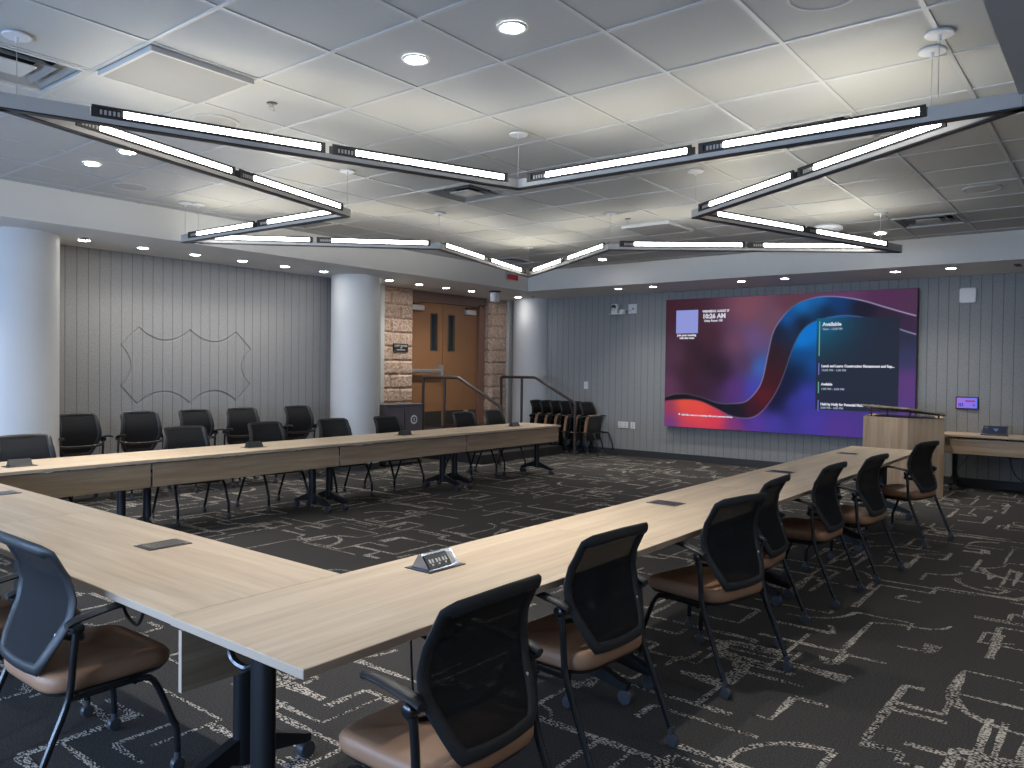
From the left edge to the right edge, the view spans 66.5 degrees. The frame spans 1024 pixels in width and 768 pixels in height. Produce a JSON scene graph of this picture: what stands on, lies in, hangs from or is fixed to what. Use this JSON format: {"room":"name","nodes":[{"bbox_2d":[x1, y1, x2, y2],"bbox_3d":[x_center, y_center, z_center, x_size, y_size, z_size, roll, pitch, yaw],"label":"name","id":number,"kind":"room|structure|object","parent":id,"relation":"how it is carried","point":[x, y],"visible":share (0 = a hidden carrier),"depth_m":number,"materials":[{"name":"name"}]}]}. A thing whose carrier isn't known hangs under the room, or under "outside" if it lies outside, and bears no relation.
{"room":"conference room","nodes":[
{"label":"conference room","id":0,"kind":"room"},
{"bbox_2d":[0,226,59,457],"bbox_3d":[-5.314,-0.142,8.373,0.824,2.948,0.824,2,1,38],"label":"column","id":1,"kind":"structure","parent":0,"point":[29,258],"depth_m":8.10,"materials":[{"name":"paint"}]},
{"bbox_2d":[330,274,380,470],"bbox_3d":[-2.418,-0.176,12.043,0.770,2.948,0.770,2,1,38],"label":"column","id":2,"kind":"structure","parent":0,"point":[355,298],"depth_m":11.71,"materials":[{"name":"paint"}]},
{"bbox_2d":[380,284,384,402],"bbox_3d":[-5.754,-0.426,8.743,0.180,3.491,11.400,2,1,38],"label":"wall","id":3,"kind":"structure","parent":0,"point":[382,286],"depth_m":13.12,"materials":[{"name":"white paint"}]},
{"bbox_2d":[59,245,380,476],"bbox_3d":[-3.945,-0.223,10.884,0.025,3.048,5.600,2,1,38],"label":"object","id":4,"kind":"structure","parent":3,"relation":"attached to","point":[162,335],"depth_m":10.36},
{"bbox_2d":[384,286,412,402],"bbox_3d":[-2.159,-0.202,13.579,0.442,2.948,0.842,2,1,38],"label":"pier","id":5,"kind":"object","parent":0,"point":[398,300],"visible":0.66,"depth_m":13.48,"materials":[{"name":"beige stone"}]},
{"bbox_2d":[393,343,407,351],"bbox_3d":[-1.927,-0.631,13.505,0.026,0.135,0.340,2,1,38],"label":"room sign","id":6,"kind":"object","parent":5,"relation":"attached to","point":[396,346],"visible":1,"depth_m":13.49,"materials":[{"name":"black plastic"}]},
{"bbox_2d":[482,299,506,423],"bbox_3d":[-0.423,-0.222,15.777,0.443,2.948,0.568,2,1,38],"label":"stone wall","id":7,"kind":"structure","parent":0,"point":[495,353],"depth_m":15.55,"materials":[{"name":"beige stone"}]},
{"bbox_2d":[412,301,443,426],"bbox_3d":[-1.573,-0.357,14.241,0.164,2.289,0.950,2,1,38],"label":"door","id":8,"kind":"structure","parent":7,"relation":"in","point":[427,318],"depth_m":14.34,"materials":[{"name":"brown paint"}]},
{"bbox_2d":[413,298,485,423],"bbox_3d":[-1.260,-0.408,14.720,0.170,2.400,2.190,2,1,38],"label":"trim","id":9,"kind":"structure","parent":7,"relation":"attached to","point":[480,370],"depth_m":15.41,"materials":[{"name":"brown paint"}]},
{"bbox_2d":[413,290,486,305],"bbox_3d":[-1.265,-1.638,14.744,0.280,0.198,2.400,2,1,38],"label":"trim","id":10,"kind":"structure","parent":7,"relation":"attached to","point":[417,294],"depth_m":14.62,"materials":[{"name":"brown"}]},
{"bbox_2d":[442,304,478,425],"bbox_3d":[-0.965,-0.364,15.011,0.164,2.289,0.993,2,1,38],"label":"door","id":11,"kind":"structure","parent":7,"relation":"in","point":[459,341],"depth_m":15.01,"materials":[{"name":"brown paint"}]},
{"bbox_2d":[505,300,512,423],"bbox_3d":[-0.084,-0.492,15.925,0.180,3.491,0.180,2,1,38],"label":"wall","id":12,"kind":"structure","parent":0,"point":[509,340],"depth_m":15.83,"materials":[{"name":"white paint"}]},
{"bbox_2d":[0,0,1023,300],"bbox_3d":[0.164,-2.077,6.375,12.930,0.450,15.040,2,1,38],"label":"ceiling","id":13,"kind":"structure","parent":0,"point":[587,81],"depth_m":5.13,"materials":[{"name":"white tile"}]},
{"bbox_2d":[0,44,89,93],"bbox_3d":[-2.952,-1.968,4.558,0.651,0.236,0.651,2,1,38],"label":"ceiling vent","id":14,"kind":"object","parent":13,"relation":"in","point":[35,73],"visible":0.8,"depth_m":4.71,"materials":[{"name":"grey metal"}]},
{"bbox_2d":[82,162,101,166],"bbox_3d":[-3.640,-1.903,6.768,0.156,0.011,0.156,2,1,38],"label":"recessed light","id":15,"kind":"object","parent":13,"relation":"in","point":[92,164],"visible":1,"depth_m":6.75,"materials":[{"name":"white"}]},
{"bbox_2d":[117,149,137,154],"bbox_3d":[-3.138,-1.889,6.371,0.156,0.011,0.156,2,1,38],"label":"recessed light","id":16,"kind":"object","parent":13,"relation":"in","point":[121,151],"visible":0.85,"depth_m":6.36,"materials":[{"name":"white"}]},
{"bbox_2d":[111,182,148,190],"bbox_3d":[-3.733,-1.926,7.631,0.330,0.011,0.330,2,1,38],"label":"ceiling speaker","id":17,"kind":"object","parent":13,"relation":"attached to","point":[120,185],"visible":1,"depth_m":7.61,"materials":[{"name":"grey"}]},
{"bbox_2d":[114,184,145,189],"bbox_3d":[-3.733,-1.927,7.631,0.286,0.007,0.286,2,1,38],"label":"grille","id":18,"kind":"object","parent":17,"relation":"attached to","point":[120,186],"depth_m":7.63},
{"bbox_2d":[98,45,253,104],"bbox_3d":[-2.005,-1.831,4.672,0.635,0.030,0.635,2,1,38],"label":"ceiling panel","id":19,"kind":"object","parent":13,"relation":"attached to","point":[152,68],"visible":1,"depth_m":4.62,"materials":[{"name":"grey metal"}]},
{"bbox_2d":[190,114,239,127],"bbox_3d":[-2.114,-1.865,5.558,0.330,0.011,0.330,2,1,38],"label":"ceiling speaker","id":20,"kind":"object","parent":13,"relation":"attached to","point":[207,118],"visible":0.62,"depth_m":5.50,"materials":[{"name":"grey"}]},
{"bbox_2d":[193,116,235,126],"bbox_3d":[-2.114,-1.866,5.558,0.286,0.007,0.286,2,1,38],"label":"grille","id":21,"kind":"object","parent":20,"relation":"attached to","point":[219,120],"depth_m":5.52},
{"bbox_2d":[267,101,277,112],"bbox_3d":[-1.586,-1.828,5.159,0.069,0.055,0.070,2,1,38],"label":"sprinkler","id":22,"kind":"object","parent":13,"relation":"attached to","point":[271,103],"visible":1,"depth_m":5.15,"materials":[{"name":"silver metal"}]},
{"bbox_2d":[292,221,337,229],"bbox_3d":[-2.561,-2.056,9.409,0.651,0.236,0.651,2,1,38],"label":"ceiling vent","id":23,"kind":"object","parent":13,"relation":"in","point":[320,224],"visible":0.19,"depth_m":9.63,"materials":[{"name":"grey metal"}]},
{"bbox_2d":[402,54,429,65],"bbox_3d":[-0.540,-1.818,4.385,0.156,0.011,0.156,2,1,38],"label":"recessed light","id":24,"kind":"object","parent":13,"relation":"in","point":[410,59],"visible":1,"depth_m":4.37,"materials":[{"name":"white"}]},
{"bbox_2d":[420,183,512,203],"bbox_3d":[-0.442,-1.997,7.737,0.651,0.236,0.651,2,1,38],"label":"ceiling vent","id":25,"kind":"object","parent":13,"relation":"in","point":[467,193],"visible":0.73,"depth_m":7.81,"materials":[{"name":"grey metal"}]},
{"bbox_2d":[489,291,500,301],"bbox_3d":[-0.304,-1.565,13.961,0.220,0.190,0.220,2,1,38],"label":"camera","id":26,"kind":"object","parent":13,"relation":"attached to","point":[494,295],"visible":1,"depth_m":13.90,"materials":[{"name":"white metal"}]},
{"bbox_2d":[0,27,1023,277],"bbox_3d":[0.044,-1.659,6.874,7.670,0.412,7.826,2,1,38],"label":"pendant light","id":27,"kind":"object","parent":13,"relation":"hanging from","point":[920,124],"visible":1,"depth_m":5.11,"materials":[{"name":"silver metal"}]},
{"bbox_2d":[506,272,517,280],"bbox_3d":[0.006,-1.889,13.471,0.040,0.200,0.320,2,1,38],"label":"exit sign","id":28,"kind":"object","parent":13,"relation":"hanging from","point":[509,276],"visible":0.95,"depth_m":13.44,"materials":[{"name":"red plastic"}]},
{"bbox_2d":[497,21,527,34],"bbox_3d":[0.001,-1.803,3.958,0.156,0.011,0.156,2,1,38],"label":"recessed light","id":29,"kind":"object","parent":13,"relation":"in","point":[511,28],"visible":1,"depth_m":3.95,"materials":[{"name":"white paint"}]},
{"bbox_2d":[498,258,536,264],"bbox_3d":[-0.052,-2.086,12.588,0.651,0.236,0.651,2,1,38],"label":"ceiling vent","id":30,"kind":"object","parent":13,"relation":"in","point":[514,261],"visible":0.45,"depth_m":12.60,"materials":[{"name":"grey metal"}]},
{"bbox_2d":[621,221,692,235],"bbox_3d":[1.759,-1.875,9.440,0.635,0.030,0.635,2,1,38],"label":"ceiling panel","id":31,"kind":"object","parent":13,"relation":"attached to","point":[665,227],"visible":1,"depth_m":9.37,"materials":[{"name":"grey"}]},
{"bbox_2d":[756,113,876,151],"bbox_3d":[2.207,-1.924,5.646,0.651,0.236,0.651,2,1,38],"label":"ceiling vent","id":32,"kind":"object","parent":13,"relation":"in","point":[849,114],"visible":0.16,"depth_m":5.73,"materials":[{"name":"grey metal"}]},
{"bbox_2d":[786,0,853,10],"bbox_3d":[1.428,-1.782,3.571,0.330,0.011,0.330,2,1,38],"label":"ceiling speaker","id":33,"kind":"object","parent":13,"relation":"attached to","point":[803,5],"visible":1,"depth_m":3.67,"materials":[{"name":"grey"}]},
{"bbox_2d":[791,0,847,8],"bbox_3d":[1.428,-1.783,3.571,0.286,0.007,0.286,2,1,38],"label":"grille","id":34,"kind":"object","parent":33,"relation":"attached to","point":[796,4],"depth_m":3.66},
{"bbox_2d":[814,223,843,231],"bbox_3d":[3.721,-1.831,9.195,0.340,0.070,0.340,2,1,38],"label":"dome","id":35,"kind":"object","parent":13,"relation":"attached to","point":[832,226],"visible":0.65,"depth_m":9.06,"materials":[{"name":"white plastic"}]},
{"bbox_2d":[874,232,886,234],"bbox_3d":[4.545,-1.854,9.633,0.156,0.011,0.156,2,1,38],"label":"recessed light","id":36,"kind":"object","parent":13,"relation":"in","point":[878,233],"visible":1,"depth_m":9.60,"materials":[{"name":"white"}]},
{"bbox_2d":[891,213,966,228],"bbox_3d":[4.716,-1.953,8.825,0.651,0.236,0.651,2,1,38],"label":"ceiling vent","id":37,"kind":"object","parent":13,"relation":"in","point":[945,219],"visible":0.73,"depth_m":8.90,"materials":[{"name":"grey metal"}]},
{"bbox_2d":[961,184,1002,192],"bbox_3d":[4.374,-1.816,7.271,0.330,0.011,0.330,2,1,38],"label":"ceiling speaker","id":38,"kind":"object","parent":13,"relation":"attached to","point":[984,188],"visible":1,"depth_m":7.25,"materials":[{"name":"grey metal"}]},
{"bbox_2d":[964,186,999,192],"bbox_3d":[4.374,-1.817,7.271,0.286,0.007,0.286,2,1,38],"label":"grille","id":39,"kind":"object","parent":38,"relation":"attached to","point":[972,189],"depth_m":7.28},
{"bbox_2d":[0,450,1023,767],"bbox_3d":[0.103,1.487,6.424,12.930,0.102,14.990,2,1,38],"label":"floor","id":40,"kind":"structure","parent":0,"point":[922,666],"depth_m":4.37,"materials":[{"name":"grey carpet"}]},
{"bbox_2d":[0,434,72,502],"bbox_3d":[-4.146,0.910,6.721,0.600,0.936,0.591,2,1,38],"label":"chair","id":41,"kind":"object","parent":40,"relation":"on","point":[17,446],"visible":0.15,"depth_m":6.82,"materials":[{"name":"black fabric"}]},
{"bbox_2d":[0,572,93,716],"bbox_3d":[-2.243,0.996,3.376,0.591,0.941,0.600,2,1,36],"label":"chair","id":42,"kind":"object","parent":40,"relation":"on","point":[87,710],"visible":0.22,"depth_m":3.43,"materials":[{"name":"black plastic"}]},
{"bbox_2d":[0,483,98,622],"bbox_3d":[-3.337,1.054,4.753,2.068,0.744,0.700,2,1,38],"label":"conference table","id":43,"kind":"object","parent":40,"relation":"on","point":[16,504],"visible":0.15,"depth_m":4.45,"materials":[{"name":"brown wood"}]},
{"bbox_2d":[0,453,153,516],"bbox_3d":[-4.007,0.993,6.162,0.700,0.795,2.051,2,1,38],"label":"conference table","id":44,"kind":"object","parent":40,"relation":"on","point":[126,475],"visible":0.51,"depth_m":6.37,"materials":[{"name":"brown wood"}]},
{"bbox_2d":[59,413,114,499],"bbox_3d":[-4.807,0.832,8.771,0.600,0.998,0.591,2,1,35],"label":"chair","id":45,"kind":"object","parent":40,"relation":"on","point":[80,434],"visible":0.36,"depth_m":8.86,"materials":[{"name":"black fabric"}]},
{"bbox_2d":[0,530,184,767],"bbox_3d":[-1.655,1.012,2.944,0.591,0.941,0.600,2,1,38],"label":"chair","id":46,"kind":"object","parent":40,"relation":"on","point":[37,647],"visible":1,"depth_m":2.82,"materials":[{"name":"black plastic"}]},
{"bbox_2d":[110,411,178,499],"bbox_3d":[-4.378,0.827,9.314,0.600,0.998,0.591,2,1,42],"label":"chair","id":47,"kind":"object","parent":40,"relation":"on","point":[140,430],"visible":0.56,"depth_m":9.39,"materials":[{"name":"black fabric"}]},
{"bbox_2d":[0,510,338,767],"bbox_3d":[-1.713,1.099,3.471,2.068,0.744,0.700,2,1,38],"label":"conference table","id":48,"kind":"object","parent":40,"relation":"on","point":[156,571],"visible":0.54,"depth_m":3.12,"materials":[{"name":"brown wood"}]},
{"bbox_2d":[122,607,144,625],"bbox_3d":[-1.405,0.829,2.883,0.017,0.112,0.316,0,1,-40],"label":"power cable","id":49,"kind":"object","parent":48,"relation":"hanging from","point":[128,617],"visible":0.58,"depth_m":2.87,"materials":[{"name":"black plastic"}]},
{"bbox_2d":[151,426,230,526],"bbox_3d":[-3.234,0.900,7.876,0.600,0.936,0.591,2,1,42],"label":"chair","id":50,"kind":"object","parent":40,"relation":"on","point":[174,437],"visible":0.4,"depth_m":7.91,"materials":[{"name":"black plastic"}]},
{"bbox_2d":[167,409,234,492],"bbox_3d":[-3.928,0.822,9.885,0.600,0.998,0.591,1,1,34],"label":"chair","id":51,"kind":"object","parent":40,"relation":"on","point":[188,417],"visible":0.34,"depth_m":9.99,"materials":[{"name":"black fabric"}]},
{"bbox_2d":[117,439,341,525],"bbox_3d":[-2.735,0.979,7.774,0.700,0.795,2.051,2,1,38],"label":"conference table","id":52,"kind":"object","parent":40,"relation":"on","point":[311,455],"visible":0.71,"depth_m":7.52,"materials":[{"name":"brown wood"}]},
{"bbox_2d":[217,407,277,486],"bbox_3d":[-3.524,0.817,10.397,0.600,0.998,0.591,2,1,41],"label":"chair","id":53,"kind":"object","parent":40,"relation":"on","point":[237,432],"visible":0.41,"depth_m":10.45,"materials":[{"name":"black fabric"}]},
{"bbox_2d":[235,421,309,512],"bbox_3d":[-2.644,0.892,8.656,0.600,0.936,0.591,2,1,36],"label":"chair","id":54,"kind":"object","parent":40,"relation":"on","point":[264,431],"visible":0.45,"depth_m":8.70,"materials":[{"name":"black plastic"}]},
{"bbox_2d":[283,405,317,479],"bbox_3d":[-2.960,0.810,11.110,0.600,0.998,0.591,2,1,38],"label":"chair","id":55,"kind":"object","parent":40,"relation":"on","point":[299,423],"visible":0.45,"depth_m":11.20,"materials":[{"name":"black fabric"}]},
{"bbox_2d":[308,418,373,501],"bbox_3d":[-2.058,0.886,9.367,0.600,0.936,0.591,2,1,40],"label":"chair","id":56,"kind":"object","parent":40,"relation":"on","point":[328,427],"visible":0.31,"depth_m":9.42,"materials":[{"name":"black plastic"}]},
{"bbox_2d":[304,430,468,509],"bbox_3d":[-1.463,0.964,9.385,0.700,0.795,2.051,2,1,38],"label":"conference table","id":57,"kind":"object","parent":40,"relation":"on","point":[443,443],"visible":0.83,"depth_m":9.10,"materials":[{"name":"brown wood"}]},
{"bbox_2d":[379,403,404,466],"bbox_3d":[-2.013,0.807,12.509,0.431,0.975,0.400,2,1,38],"label":"recycling bin","id":58,"kind":"object","parent":40,"relation":"on","point":[384,408],"visible":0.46,"depth_m":12.34,"materials":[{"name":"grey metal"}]},
{"bbox_2d":[362,415,425,492],"bbox_3d":[-1.513,0.880,10.057,0.600,0.936,0.591,2,1,37],"label":"chair","id":59,"kind":"object","parent":40,"relation":"on","point":[384,423],"visible":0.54,"depth_m":10.10,"materials":[{"name":"black plastic"}]},
{"bbox_2d":[392,403,422,464],"bbox_3d":[-1.761,0.804,12.826,0.432,0.975,0.400,2,1,38],"label":"recycling bin","id":60,"kind":"object","parent":40,"relation":"on","point":[412,411],"visible":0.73,"depth_m":12.69,"materials":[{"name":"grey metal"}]},
{"bbox_2d":[170,525,654,767],"bbox_3d":[-0.224,1.096,3.118,0.700,0.802,1.998,2,1,38],"label":"conference table","id":61,"kind":"object","parent":40,"relation":"on","point":[303,631],"visible":0.79,"depth_m":2.62,"materials":[{"name":"brown wood"}]},
{"bbox_2d":[410,640,413,690],"bbox_3d":[-0.355,1.139,2.931,0.076,0.702,0.018,0,1,-25],"label":"power cable","id":62,"kind":"object","parent":61,"relation":"hanging from","point":[411,658],"visible":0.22,"depth_m":2.92,"materials":[{"name":"black plastic"}]},
{"bbox_2d":[423,550,451,569],"bbox_3d":[-0.306,0.721,3.199,0.044,0.051,0.129,2,1,38],"label":"socket","id":63,"kind":"object","parent":61,"relation":"attached to","point":[436,559],"depth_m":3.20,"materials":[{"name":"black plastic"}]},
{"bbox_2d":[339,574,551,767],"bbox_3d":[-0.181,1.042,2.363,0.600,0.941,0.591,2,1,38],"label":"chair","id":64,"kind":"object","parent":40,"relation":"on","point":[475,704],"visible":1,"depth_m":2.24,"materials":[{"name":"black fabric"}]},
{"bbox_2d":[446,411,497,480],"bbox_3d":[-0.599,0.869,11.247,0.600,0.936,0.591,2,1,40],"label":"chair","id":65,"kind":"object","parent":40,"relation":"on","point":[461,418],"visible":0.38,"depth_m":11.29,"materials":[{"name":"black fabric"}]},
{"bbox_2d":[422,424,561,464],"bbox_3d":[-0.579,1.046,14.214,2.030,0.468,2.280,2,1,38],"label":"entry steps","id":66,"kind":"structure","parent":40,"relation":"on","point":[514,453],"depth_m":13.45,"materials":[{"name":"black rubber"}]},
{"bbox_2d":[422,375,501,465],"bbox_3d":[-0.874,0.582,13.105,1.830,1.432,0.090,2,1,38],"label":"handrail","id":67,"kind":"object","parent":66,"relation":"on","point":[444,378],"visible":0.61,"depth_m":13.30,"materials":[{"name":"brown metal"}]},
{"bbox_2d":[500,375,575,454],"bbox_3d":[0.465,0.566,14.800,1.830,1.432,0.090,2,1,38],"label":"handrail","id":68,"kind":"object","parent":66,"relation":"on","point":[503,376],"visible":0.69,"depth_m":14.79,"materials":[{"name":"metal"}]},
{"bbox_2d":[431,422,560,488],"bbox_3d":[-0.191,0.949,10.996,0.700,0.795,2.051,2,1,38],"label":"conference table","id":69,"kind":"object","parent":40,"relation":"on","point":[540,433],"visible":0.77,"depth_m":10.74,"materials":[{"name":"brown wood"}]},
{"bbox_2d":[473,410,526,474],"bbox_3d":[-0.169,0.863,11.824,0.600,0.936,0.591,2,1,36],"label":"chair","id":70,"kind":"object","parent":40,"relation":"on","point":[493,417],"visible":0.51,"depth_m":11.87,"materials":[{"name":"black fabric"}]},
{"bbox_2d":[529,400,562,447],"bbox_3d":[0.604,0.793,15.126,0.600,0.969,0.591,2,1,38],"label":"chair","id":71,"kind":"object","parent":40,"relation":"on","point":[536,407],"visible":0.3,"depth_m":15.09,"materials":[{"name":"black plastic"}]},
{"bbox_2d":[539,400,572,450],"bbox_3d":[0.783,0.798,14.984,0.600,0.969,0.591,2,1,38],"label":"chair","id":72,"kind":"object","parent":40,"relation":"on","point":[545,406],"visible":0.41,"depth_m":14.96,"materials":[{"name":"black plastic"}]},
{"bbox_2d":[548,400,582,453],"bbox_3d":[0.962,0.803,14.843,0.600,0.969,0.591,2,1,38],"label":"chair","id":73,"kind":"object","parent":40,"relation":"on","point":[555,407],"visible":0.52,"depth_m":14.78,"materials":[{"name":"black plastic"}]},
{"bbox_2d":[553,401,592,454],"bbox_3d":[1.141,0.808,14.702,0.600,0.969,0.591,2,1,38],"label":"chair","id":74,"kind":"object","parent":40,"relation":"on","point":[564,421],"visible":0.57,"depth_m":14.62,"materials":[{"name":"black plastic"}]},
{"bbox_2d":[562,401,603,455],"bbox_3d":[1.320,0.813,14.561,0.600,0.969,0.591,2,1,38],"label":"chair","id":75,"kind":"object","parent":40,"relation":"on","point":[578,408],"visible":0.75,"depth_m":14.47,"materials":[{"name":"black plastic"}]},
{"bbox_2d":[571,402,613,456],"bbox_3d":[1.499,0.818,14.419,0.600,0.969,0.591,2,1,38],"label":"chair","id":76,"kind":"object","parent":40,"relation":"on","point":[591,422],"visible":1,"depth_m":14.38,"materials":[{"name":"black plastic"}]},
{"bbox_2d":[527,522,679,767],"bbox_3d":[0.290,1.031,3.219,0.600,0.941,0.591,2,1,42],"label":"chair","id":77,"kind":"object","parent":40,"relation":"on","point":[599,623],"visible":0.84,"depth_m":3.07,"materials":[{"name":"black fabric"}]},
{"bbox_2d":[537,484,795,689],"bbox_3d":[1.015,1.111,4.688,0.700,0.744,1.998,2,1,38],"label":"conference table","id":78,"kind":"object","parent":40,"relation":"on","point":[672,517],"visible":0.32,"depth_m":4.39,"materials":[{"name":"brown wood"}]},
{"bbox_2d":[636,492,792,699],"bbox_3d":[1.061,1.024,4.098,0.591,0.941,0.600,0,1,-40],"label":"chair","id":79,"kind":"object","parent":40,"relation":"on","point":[732,545],"visible":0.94,"depth_m":3.96,"materials":[{"name":"black fabric"}]},
{"bbox_2d":[684,474,809,648],"bbox_3d":[1.453,1.016,4.788,0.600,0.941,0.591,2,1,35],"label":"chair","id":80,"kind":"object","parent":40,"relation":"on","point":[770,526],"visible":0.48,"depth_m":4.70,"materials":[{"name":"black fabric"}]},
{"bbox_2d":[702,461,862,598],"bbox_3d":[2.254,1.096,6.258,0.700,0.744,1.998,2,1,38],"label":"conference table","id":81,"kind":"object","parent":40,"relation":"on","point":[804,475],"visible":0.48,"depth_m":6.06,"materials":[{"name":"brown wood"}]},
{"bbox_2d":[781,461,864,608],"bbox_3d":[2.117,1.010,5.548,0.600,0.941,0.591,2,1,40],"label":"chair","id":82,"kind":"object","parent":40,"relation":"on","point":[825,499],"visible":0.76,"depth_m":5.39,"materials":[{"name":"black plastic"}]},
{"bbox_2d":[802,453,904,584],"bbox_3d":[2.700,1.006,6.158,0.600,0.941,0.591,2,2,43],"label":"chair","id":83,"kind":"object","parent":40,"relation":"on","point":[868,486],"visible":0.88,"depth_m":6.00,"materials":[{"name":"black plastic"}]},
{"bbox_2d":[794,446,912,547],"bbox_3d":[3.493,1.082,7.827,0.700,0.744,1.998,2,1,38],"label":"conference table","id":84,"kind":"object","parent":40,"relation":"on","point":[854,455],"visible":0.41,"depth_m":7.85,"materials":[{"name":"brown wood"}]},
{"bbox_2d":[861,404,946,497],"bbox_3d":[5.195,0.851,10.314,1.015,1.155,0.886,2,1,38],"label":"lectern","id":85,"kind":"object","parent":40,"relation":"on","point":[892,431],"visible":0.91,"depth_m":9.97,"materials":[{"name":"brown wood"}]},
{"bbox_2d":[861,404,946,415],"bbox_3d":[5.074,0.342,10.118,0.985,0.133,0.435,2,1,38],"label":"shelf","id":86,"kind":"object","parent":85,"relation":"attached to","point":[889,408],"depth_m":10.09,"materials":[{"name":"brown wood"}]},
{"bbox_2d":[863,441,953,546],"bbox_3d":[3.768,0.995,7.414,0.591,0.941,0.600,0,1,-39],"label":"chair","id":87,"kind":"object","parent":40,"relation":"on","point":[920,468],"visible":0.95,"depth_m":7.27,"materials":[{"name":"black fabric"}]},
{"bbox_2d":[944,431,1023,489],"bbox_3d":[6.915,1.075,10.099,2.410,0.756,0.634,2,1,38],"label":"desk","id":88,"kind":"object","parent":40,"relation":"on","point":[955,445],"visible":0.94,"depth_m":10.35,"materials":[{"name":"brown wood"}]},
{"bbox_2d":[981,425,1007,436],"bbox_3d":[6.408,0.621,10.370,0.300,0.129,0.150,2,1,38],"label":"console","id":89,"kind":"object","parent":88,"relation":"on","point":[986,430],"visible":1,"depth_m":10.35,"materials":[{"name":"black plastic"}]},
{"bbox_2d":[512,298,547,422],"bbox_3d":[0.386,-0.209,15.658,0.774,2.948,0.774,2,1,38],"label":"column","id":90,"kind":"structure","parent":0,"point":[529,314],"depth_m":15.32,"materials":[{"name":"paint"}]},
{"bbox_2d":[546,272,1023,482],"bbox_3d":[4.825,-0.359,12.260,12.830,3.491,0.150,2,1,38],"label":"wall","id":91,"kind":"structure","parent":0,"point":[976,349],"depth_m":12.47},
{"bbox_2d":[609,304,630,314],"bbox_3d":[1.990,-1.366,14.267,0.371,0.195,0.200,2,1,38],"label":"camera","id":92,"kind":"object","parent":91,"relation":"attached to","point":[615,308],"visible":1,"depth_m":14.26,"materials":[{"name":"white plastic"}]},
{"bbox_2d":[618,421,627,427],"bbox_3d":[2.045,0.748,14.360,0.191,0.114,0.015,2,1,38],"label":"outlet plate","id":93,"kind":"object","parent":91,"relation":"attached to","point":[621,424],"visible":1,"depth_m":14.36,"materials":[{"name":"white plastic"}]},
{"bbox_2d":[628,304,636,313],"bbox_3d":[2.196,-1.370,14.221,0.170,0.170,0.016,2,1,38],"label":"plate","id":94,"kind":"object","parent":91,"relation":"attached to","point":[633,307],"visible":1,"depth_m":14.22,"materials":[{"name":"white plastic"}]},
{"bbox_2d":[630,422,634,428],"bbox_3d":[2.200,0.755,14.238,0.090,0.120,0.015,2,1,38],"label":"outlet plate","id":95,"kind":"object","parent":91,"relation":"attached to","point":[632,424],"visible":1,"depth_m":14.23,"materials":[{"name":"white plastic"}]},
{"bbox_2d":[550,443,1023,490],"bbox_3d":[4.909,1.333,12.104,12.430,0.115,0.015,2,1,38],"label":"baseboard","id":96,"kind":"structure","parent":91,"relation":"attached to","point":[972,482],"depth_m":13.10,"materials":[{"name":"grey rubber"}]},
{"bbox_2d":[664,288,919,437],"bbox_3d":[4.285,-0.323,12.510,3.986,2.208,0.124,2,1,38],"label":"screen","id":97,"kind":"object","parent":91,"relation":"attached to","point":[804,363],"depth_m":12.32,"materials":[{"name":"multicoloured glass"}]},
{"bbox_2d":[956,397,978,409],"bbox_3d":[6.369,0.265,10.930,0.280,0.172,0.034,2,1,38],"label":"panel","id":98,"kind":"object","parent":91,"relation":"attached to","point":[961,402],"visible":1,"depth_m":10.91,"materials":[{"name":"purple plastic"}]},
{"bbox_2d":[959,287,976,303],"bbox_3d":[6.371,-1.236,10.908,0.210,0.215,0.045,2,1,38],"label":"speaker","id":99,"kind":"object","parent":91,"relation":"attached to","point":[966,295],"visible":1,"depth_m":10.88,"materials":[{"name":"white plastic"}]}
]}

